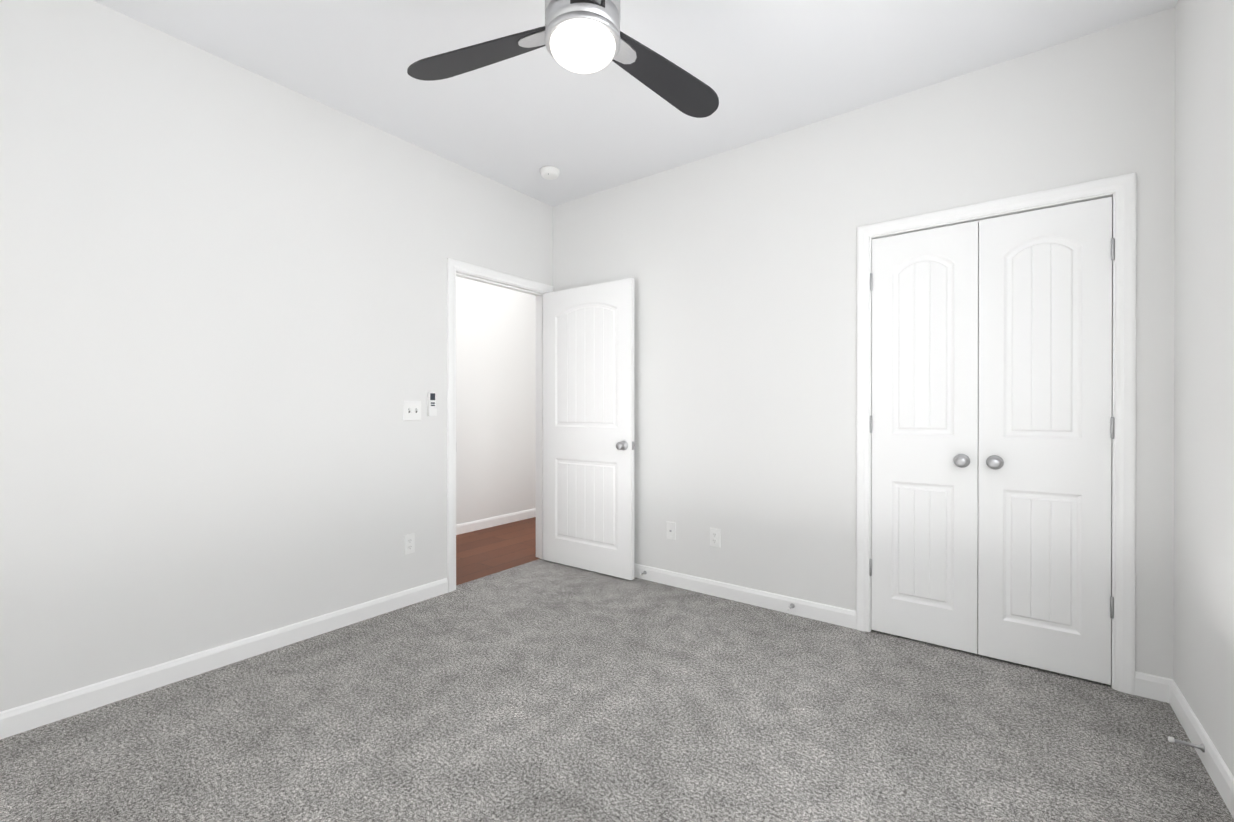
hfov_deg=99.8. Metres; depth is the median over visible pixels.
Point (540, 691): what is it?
floor carpet
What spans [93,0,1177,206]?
ceiling
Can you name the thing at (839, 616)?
baseboard
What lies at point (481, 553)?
floor
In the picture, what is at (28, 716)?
baseboard
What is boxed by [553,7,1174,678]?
wall
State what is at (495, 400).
wall
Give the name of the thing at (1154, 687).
baseboard
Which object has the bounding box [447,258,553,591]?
door frame
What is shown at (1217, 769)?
baseboard
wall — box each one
[0,0,552,711]
[456,276,535,524]
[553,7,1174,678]
[1173,0,1233,775]
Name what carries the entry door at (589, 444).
attached to the door frame at (453, 265)
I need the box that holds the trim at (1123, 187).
[856,172,1135,694]
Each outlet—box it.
[404,533,414,554]
[667,521,675,539]
[710,528,720,547]
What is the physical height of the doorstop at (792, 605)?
0.025 m
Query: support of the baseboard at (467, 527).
attached to the wall at (495, 400)
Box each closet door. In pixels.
[869,221,977,653]
[978,197,1114,684]
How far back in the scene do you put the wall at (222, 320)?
2.29 m
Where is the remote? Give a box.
[427,392,436,415]
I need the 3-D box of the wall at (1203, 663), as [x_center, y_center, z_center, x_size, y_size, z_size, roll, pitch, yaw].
[1.885,-0.218,1.535,0.115,2.745,1.200,0,0,37]
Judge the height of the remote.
0.148 m
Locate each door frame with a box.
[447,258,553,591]
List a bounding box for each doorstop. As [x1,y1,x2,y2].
[787,603,794,610]
[1168,736,1204,751]
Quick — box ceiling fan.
[407,0,718,117]
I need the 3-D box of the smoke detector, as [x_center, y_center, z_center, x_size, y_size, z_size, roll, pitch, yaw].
[-0.446,-1.575,3.450,0.132,0.043,0.132,0,0,37]
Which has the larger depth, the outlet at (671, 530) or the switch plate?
the outlet at (671, 530)
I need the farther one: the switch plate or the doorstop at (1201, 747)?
the switch plate
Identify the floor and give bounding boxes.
[456,517,539,585]
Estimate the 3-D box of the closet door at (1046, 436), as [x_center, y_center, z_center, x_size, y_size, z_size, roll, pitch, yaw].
[1.867,0.125,2.280,0.463,2.030,0.103,0,0,37]
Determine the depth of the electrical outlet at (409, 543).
3.08 m
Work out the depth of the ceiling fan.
1.73 m
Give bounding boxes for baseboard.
[0,578,447,739]
[456,508,535,534]
[634,563,855,628]
[1134,671,1172,702]
[1169,680,1233,818]
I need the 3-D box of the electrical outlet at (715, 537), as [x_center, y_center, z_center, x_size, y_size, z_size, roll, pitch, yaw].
[0.610,0.789,3.235,0.072,0.117,0.009,0,0,37]
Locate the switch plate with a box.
[403,401,420,420]
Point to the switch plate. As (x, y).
(411, 410)
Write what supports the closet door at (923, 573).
in the wall at (738, 265)
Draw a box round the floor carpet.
[0,559,1233,821]
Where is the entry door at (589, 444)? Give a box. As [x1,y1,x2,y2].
[544,278,634,579]
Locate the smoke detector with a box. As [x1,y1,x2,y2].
[540,166,559,179]

